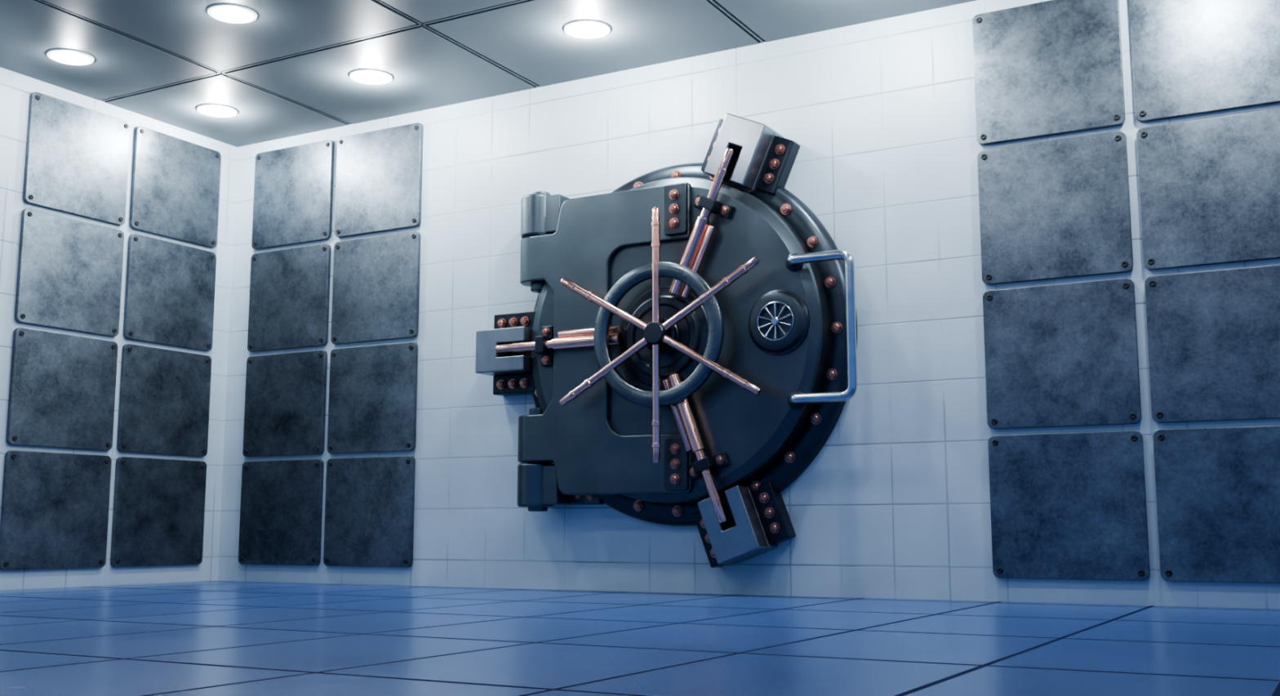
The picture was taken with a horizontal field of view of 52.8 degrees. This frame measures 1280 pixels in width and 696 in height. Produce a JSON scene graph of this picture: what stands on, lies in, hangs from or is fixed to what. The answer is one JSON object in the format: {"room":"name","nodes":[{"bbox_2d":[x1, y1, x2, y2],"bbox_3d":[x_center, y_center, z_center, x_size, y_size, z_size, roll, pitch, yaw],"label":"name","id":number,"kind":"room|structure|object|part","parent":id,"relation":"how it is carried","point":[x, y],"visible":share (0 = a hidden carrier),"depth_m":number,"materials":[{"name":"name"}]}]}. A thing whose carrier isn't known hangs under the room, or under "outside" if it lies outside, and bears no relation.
{"room":"bank vault room","nodes":[
{"label":"bank vault room","id":0,"kind":"room"},
{"bbox_2d":[0,66,237,589],"bbox_3d":[-7.520,-0.728,8.974,0.200,5.120,12.000,-4,-9,29],"label":"wall","id":1,"kind":"structure","parent":0,"point":[15,88],"depth_m":12.74,"materials":[{"name":"white tile"}]},
{"bbox_2d":[0,449,111,569],"bbox_3d":[-5.466,1.524,12.102,0.057,1.075,1.115,-4,-9,29],"label":"wall panel","id":2,"kind":"object","parent":1,"relation":"attached to","point":[55,511],"visible":1,"depth_m":12.05,"materials":[{"name":"grey metal"}]},
{"bbox_2d":[6,327,117,449],"bbox_3d":[-5.466,0.408,12.259,0.057,1.075,1.115,-4,-9,29],"label":"wall panel","id":3,"kind":"object","parent":1,"relation":"attached to","point":[63,386],"visible":1,"depth_m":12.21,"materials":[{"name":"grey metal"}]},
{"bbox_2d":[14,208,124,336],"bbox_3d":[-5.466,-0.709,12.416,0.057,1.075,1.115,-4,-9,29],"label":"wall panel","id":4,"kind":"object","parent":1,"relation":"attached to","point":[69,273],"visible":1,"depth_m":12.37,"materials":[{"name":"grey metal"}]},
{"bbox_2d":[22,91,130,225],"bbox_3d":[-5.466,-1.825,12.573,0.057,1.075,1.115,-4,-9,29],"label":"wall panel","id":5,"kind":"object","parent":1,"relation":"attached to","point":[77,157],"visible":1,"depth_m":12.52,"materials":[{"name":"grey metal"}]},
{"bbox_2d":[110,456,206,566],"bbox_3d":[-4.880,1.670,13.139,0.057,1.075,1.115,-4,-9,29],"label":"wall panel","id":6,"kind":"object","parent":1,"relation":"attached to","point":[158,513],"visible":1,"depth_m":13.09,"materials":[{"name":"grey metal"}]},
{"bbox_2d":[116,343,211,456],"bbox_3d":[-4.880,0.553,13.296,0.057,1.075,1.115,-4,-9,29],"label":"wall panel","id":7,"kind":"object","parent":1,"relation":"attached to","point":[164,399],"visible":1,"depth_m":13.25,"materials":[{"name":"grey metal"}]},
{"bbox_2d":[123,233,216,351],"bbox_3d":[-4.880,-0.563,13.453,0.057,1.075,1.115,-4,-9,29],"label":"wall panel","id":8,"kind":"object","parent":1,"relation":"attached to","point":[170,296],"visible":1,"depth_m":13.40,"materials":[{"name":"grey metal"}]},
{"bbox_2d":[129,125,221,248],"bbox_3d":[-4.880,-1.680,13.610,0.057,1.075,1.115,-4,-9,29],"label":"wall panel","id":9,"kind":"object","parent":1,"relation":"attached to","point":[175,181],"visible":1,"depth_m":13.56,"materials":[{"name":"grey metal"}]},
{"bbox_2d":[0,0,977,146],"bbox_3d":[-1.033,-3.579,5.829,14.950,0.250,12.200,-4,-9,29],"label":"ceiling","id":10,"kind":"structure","parent":0,"point":[285,72],"depth_m":11.37,"materials":[{"name":"grey metal"}]},
{"bbox_2d":[46,48,94,65],"bbox_3d":[-5.149,-2.611,11.660,0.400,0.044,0.400,-4,-9,29],"label":"recessed light","id":11,"kind":"object","parent":10,"relation":"in","point":[67,56],"depth_m":11.60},
{"bbox_2d":[196,103,237,117],"bbox_3d":[-4.309,-2.402,13.147,0.400,0.044,0.400,-4,-9,29],"label":"recessed light","id":12,"kind":"object","parent":10,"relation":"in","point":[210,109],"depth_m":13.08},
{"bbox_2d":[206,3,257,23],"bbox_3d":[-3.377,-2.749,10.679,0.400,0.044,0.400,-4,-9,29],"label":"recessed light","id":13,"kind":"object","parent":10,"relation":"in","point":[224,12],"depth_m":10.62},
{"bbox_2d":[349,68,392,84],"bbox_3d":[-2.537,-2.540,12.166,0.400,0.044,0.400,-4,-9,29],"label":"recessed light","id":14,"kind":"object","parent":10,"relation":"in","point":[366,76],"depth_m":12.10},
{"bbox_2d":[564,19,610,38],"bbox_3d":[-0.451,-2.702,11.011,0.400,0.044,0.400,-4,-9,29],"label":"recessed light","id":15,"kind":"object","parent":10,"relation":"in","point":[582,28],"depth_m":10.95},
{"bbox_2d":[573,494,595,499],"bbox_3d":[-0.505,0.000,11.715,0.211,2.740,0.039,-4,-9,29],"label":"bolts","id":16,"kind":"object","parent":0,"point":[577,496],"depth_m":11.51,"materials":[{"name":"brown metal"}]},
{"bbox_2d":[0,580,1279,695],"bbox_3d":[-1.033,1.368,5.134,14.950,0.200,12.200,-4,-9,29],"label":"floor","id":17,"kind":"structure","parent":0,"point":[204,637],"depth_m":6.01,"materials":[{"name":"blue tile"}]},
{"bbox_2d":[217,0,1279,608],"bbox_3d":[1.894,-0.488,10.684,14.950,5.120,0.200,-4,-9,29],"label":"wall","id":18,"kind":"structure","parent":0,"point":[895,503],"depth_m":10.91,"materials":[{"name":"white tile"}]},
{"bbox_2d":[238,458,324,564],"bbox_3d":[-3.742,1.708,13.407,1.115,1.075,0.057,-4,-9,29],"label":"wall panel","id":19,"kind":"object","parent":18,"relation":"attached to","point":[281,508],"visible":1,"depth_m":13.38,"materials":[{"name":"grey metal"}]},
{"bbox_2d":[242,350,327,456],"bbox_3d":[-3.742,0.591,13.564,1.115,1.075,0.057,-4,-9,29],"label":"wall panel","id":20,"kind":"object","parent":18,"relation":"attached to","point":[286,393],"visible":1,"depth_m":13.53,"materials":[{"name":"grey metal"}]},
{"bbox_2d":[247,243,331,351],"bbox_3d":[-3.742,-0.525,13.721,1.115,1.075,0.057,-4,-9,29],"label":"wall panel","id":21,"kind":"object","parent":18,"relation":"attached to","point":[289,298],"visible":1,"depth_m":13.69,"materials":[{"name":"grey metal"}]},
{"bbox_2d":[251,139,334,249],"bbox_3d":[-3.742,-1.642,13.878,1.115,1.075,0.057,-4,-9,29],"label":"wall panel","id":22,"kind":"object","parent":18,"relation":"attached to","point":[293,202],"visible":1,"depth_m":13.85,"materials":[{"name":"grey metal"}]},
{"bbox_2d":[323,455,415,566],"bbox_3d":[-2.704,1.627,12.832,1.115,1.075,0.057,-4,-9,29],"label":"wall panel","id":23,"kind":"object","parent":18,"relation":"attached to","point":[369,504],"visible":1,"depth_m":12.80,"materials":[{"name":"grey metal"}]},
{"bbox_2d":[327,342,417,453],"bbox_3d":[-2.704,0.510,12.989,1.115,1.075,0.057,-4,-9,29],"label":"wall panel","id":24,"kind":"object","parent":18,"relation":"attached to","point":[373,388],"visible":1,"depth_m":12.96,"materials":[{"name":"grey metal"}]},
{"bbox_2d":[330,231,420,344],"bbox_3d":[-2.704,-0.606,13.146,1.115,1.075,0.057,-4,-9,29],"label":"wall panel","id":25,"kind":"object","parent":18,"relation":"attached to","point":[375,286],"visible":1,"depth_m":13.11,"materials":[{"name":"grey metal"}]},
{"bbox_2d":[334,122,423,237],"bbox_3d":[-2.704,-1.723,13.303,1.115,1.075,0.057,-4,-9,29],"label":"wall panel","id":26,"kind":"object","parent":18,"relation":"attached to","point":[379,187],"visible":1,"depth_m":13.27,"materials":[{"name":"grey metal"}]},
{"bbox_2d":[475,113,783,564],"bbox_3d":[-0.142,-0.023,11.421,2.949,3.788,0.400,-4,-9,29],"label":"brackets","id":27,"kind":"object","parent":18,"relation":"attached to","point":[748,538],"depth_m":10.85,"materials":[{"name":"metal"}]},
{"bbox_3d":[-0.135,-0.024,11.408,2.484,3.239,0.015,-4,-9,29],"label":"bracket slots","id":28,"kind":"part","parent":27,"relation":"part of","materials":[{"name":"grey metal"}]},
{"bbox_2d":[493,119,799,567],"bbox_3d":[-0.004,-0.020,11.481,3.072,3.868,0.160,-4,-9,29],"label":"flange","id":29,"kind":"object","parent":18,"relation":"attached to","point":[787,159],"visible":0.56,"depth_m":10.94,"materials":[{"name":"metal"}]},
{"bbox_2d":[496,127,785,557],"bbox_3d":[-0.063,-0.032,11.393,2.938,3.707,0.052,-4,-9,29],"label":"bolts","id":30,"kind":"object","parent":29,"relation":"attached to","point":[764,497],"visible":0.69,"depth_m":10.93,"materials":[{"name":"orange metal"}]},
{"bbox_2d":[532,162,857,525],"bbox_3d":[0.356,-0.058,11.300,3.200,3.200,0.130,-4,-9,29],"label":"ring","id":31,"kind":"object","parent":18,"relation":"attached to","point":[812,437],"visible":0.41,"depth_m":10.67,"materials":[{"name":"metal"}]},
{"bbox_2d":[527,182,693,494],"bbox_3d":[-0.242,-0.046,11.388,1.650,2.660,0.240,-4,-9,29],"label":"hinge plate","id":32,"kind":"object","parent":31,"relation":"attached to","point":[588,455],"visible":0.74,"depth_m":11.37,"materials":[{"name":"grey metal"}]},
{"bbox_2d":[517,235,552,462],"bbox_3d":[-0.938,0.017,11.829,0.340,2.060,0.340,-4,-9,29],"label":"hinge knuckles","id":33,"kind":"object","parent":32,"relation":"attached to","point":[525,242],"depth_m":11.77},
{"bbox_2d":[516,191,604,511],"bbox_3d":[-0.740,0.006,11.754,0.760,2.940,0.400,-4,-9,29],"label":"door hinges","id":34,"kind":"object","parent":32,"relation":"attached to","point":[538,490],"depth_m":11.58,"materials":[{"name":"grey metal"}]},
{"bbox_2d":[531,177,830,502],"bbox_3d":[0.272,-0.079,11.152,2.820,2.820,0.275,-4,-9,29],"label":"disc","id":35,"kind":"object","parent":31,"relation":"attached to","point":[753,430],"depth_m":10.71,"materials":[{"name":"metal"}]},
{"bbox_2d":[534,194,733,479],"bbox_3d":[-0.075,-0.074,11.118,1.906,2.425,0.170,-4,-9,29],"label":"clamps","id":36,"kind":"object","parent":35,"relation":"attached to","point":[715,206],"visible":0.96,"depth_m":10.84,"materials":[{"name":"metal"}]},
{"bbox_2d":[495,147,733,523],"bbox_3d":[-0.260,-0.054,11.193,2.389,3.130,0.116,-4,-9,29],"label":"rods","id":37,"kind":"object","parent":36,"relation":"attached to","point":[701,234],"depth_m":10.85,"materials":[{"name":"metal"}]},
{"bbox_2d":[559,206,761,462],"bbox_3d":[0.136,-0.121,10.850,1.904,2.170,0.084,-4,-9,29],"label":"handwheel spokes","id":38,"kind":"object","parent":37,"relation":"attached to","point":[655,243],"visible":1,"depth_m":10.79,"materials":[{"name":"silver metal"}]},
{"bbox_2d":[593,261,724,406],"bbox_3d":[0.153,-0.117,10.880,1.228,1.228,0.190,-4,-9,29],"label":"rim","id":39,"kind":"object","parent":38,"relation":"attached to","point":[654,332],"depth_m":10.81,"materials":[{"name":"grey metal"}]},
{"bbox_2d":[668,189,679,484],"bbox_3d":[0.284,-0.116,10.889,0.092,2.522,0.046,-4,-9,29],"label":"bolts","id":40,"kind":"object","parent":37,"relation":"attached to","point":[673,194],"visible":1,"depth_m":10.77,"materials":[{"name":"orange metal"}]},
{"bbox_3d":[0.305,-0.111,10.926,0.220,2.620,0.040,-4,-9,29],"label":"bolt strips","id":41,"kind":"part","parent":37,"relation":"part of","materials":[{"name":"grey metal"}]},
{"bbox_2d":[541,196,728,475],"bbox_3d":[-0.072,-0.071,11.134,1.864,2.369,0.039,-4,-9,29],"label":"bolts","id":42,"kind":"object","parent":36,"relation":"attached to","point":[720,459],"visible":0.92,"depth_m":10.84,"materials":[{"name":"orange metal"}]},
{"bbox_2d":[619,285,707,387],"bbox_3d":[0.180,-0.102,10.989,0.880,0.880,0.150,-4,-9,29],"label":"boss","id":43,"kind":"object","parent":35,"relation":"attached to","point":[692,330],"visible":0.64,"depth_m":10.96,"materials":[{"name":"metal"}]},
{"bbox_3d":[1.260,-0.140,10.463,0.150,1.280,0.035,-4,-9,29],"label":"handle mounts","id":44,"kind":"part","parent":35,"relation":"part of","materials":[{"name":"silver metal"}]},
{"bbox_2d":[747,249,857,404],"bbox_3d":[1.289,-0.152,10.377,0.965,1.210,0.160,-4,-9,29],"label":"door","id":45,"kind":"structure","parent":35,"relation":"attached to","point":[798,333],"depth_m":10.38,"materials":[{"name":"silver metal"}]},
{"bbox_2d":[756,301,794,341],"bbox_3d":[1.100,-0.218,10.484,0.324,0.324,0.055,-4,-9,29],"label":"dial spokes","id":46,"kind":"object","parent":45,"relation":"attached to","point":[775,321],"visible":1,"depth_m":10.47,"materials":[{"name":"silver metal"}]},
{"bbox_3d":[1.453,-0.165,10.286,0.590,1.210,0.160,-4,-9,29],"label":"grab handle","id":47,"kind":"part","parent":45,"relation":"part of","materials":[{"name":"silver metal"}]},
{"bbox_2d":[534,170,843,516],"bbox_3d":[0.311,-0.069,11.222,3.047,3.047,0.052,-4,-9,29],"label":"bolts","id":48,"kind":"object","parent":31,"relation":"attached to","point":[832,374],"visible":0.5,"depth_m":10.67,"materials":[{"name":"orange metal"}]},
{"bbox_2d":[972,0,1125,145],"bbox_3d":[3.167,-2.179,10.054,1.115,1.075,0.057,-4,-9,29],"label":"wall panel","id":49,"kind":"object","parent":18,"relation":"attached to","point":[1052,67],"visible":1,"depth_m":10.03,"materials":[{"name":"grey metal"}]},
{"bbox_2d":[977,131,1133,284],"bbox_3d":[3.167,-1.063,9.897,1.115,1.075,0.057,-4,-9,29],"label":"wall panel","id":50,"kind":"object","parent":18,"relation":"attached to","point":[1058,208],"visible":1,"depth_m":9.87,"materials":[{"name":"grey metal"}]},
{"bbox_2d":[982,278,1141,428],"bbox_3d":[3.167,0.054,9.741,1.115,1.075,0.057,-4,-9,29],"label":"wall panel","id":51,"kind":"object","parent":18,"relation":"attached to","point":[1066,354],"visible":1,"depth_m":9.71,"materials":[{"name":"grey metal"}]},
{"bbox_2d":[987,430,1150,580],"bbox_3d":[3.167,1.170,9.584,1.115,1.075,0.057,-4,-9,29],"label":"wall panel","id":52,"kind":"object","parent":18,"relation":"attached to","point":[1064,505],"visible":1,"depth_m":9.56,"materials":[{"name":"grey metal"}]},
{"bbox_2d":[1128,0,1279,122],"bbox_3d":[4.206,-2.260,9.479,1.115,1.075,0.057,-4,-9,29],"label":"wall panel","id":53,"kind":"object","parent":18,"relation":"attached to","point":[1190,57],"visible":1,"depth_m":9.48,"materials":[{"name":"grey metal"}]},
{"bbox_2d":[1136,108,1279,270],"bbox_3d":[4.206,-1.144,9.322,1.115,1.075,0.057,-4,-9,29],"label":"wall panel","id":54,"kind":"object","parent":18,"relation":"attached to","point":[1210,188],"visible":1,"depth_m":9.34,"materials":[{"name":"grey metal"}]},
{"bbox_2d":[1144,264,1279,422],"bbox_3d":[4.206,-0.027,9.166,1.115,1.075,0.057,-4,-9,29],"label":"wall panel","id":55,"kind":"object","parent":18,"relation":"attached to","point":[1214,336],"visible":1,"depth_m":9.20,"materials":[{"name":"grey metal"}]},
{"bbox_2d":[1152,425,1279,582],"bbox_3d":[4.206,1.089,9.009,1.115,1.075,0.057,-4,-9,29],"label":"wall panel","id":56,"kind":"object","parent":18,"relation":"attached to","point":[1218,489],"visible":1,"depth_m":9.07,"materials":[{"name":"grey metal"}]}
]}

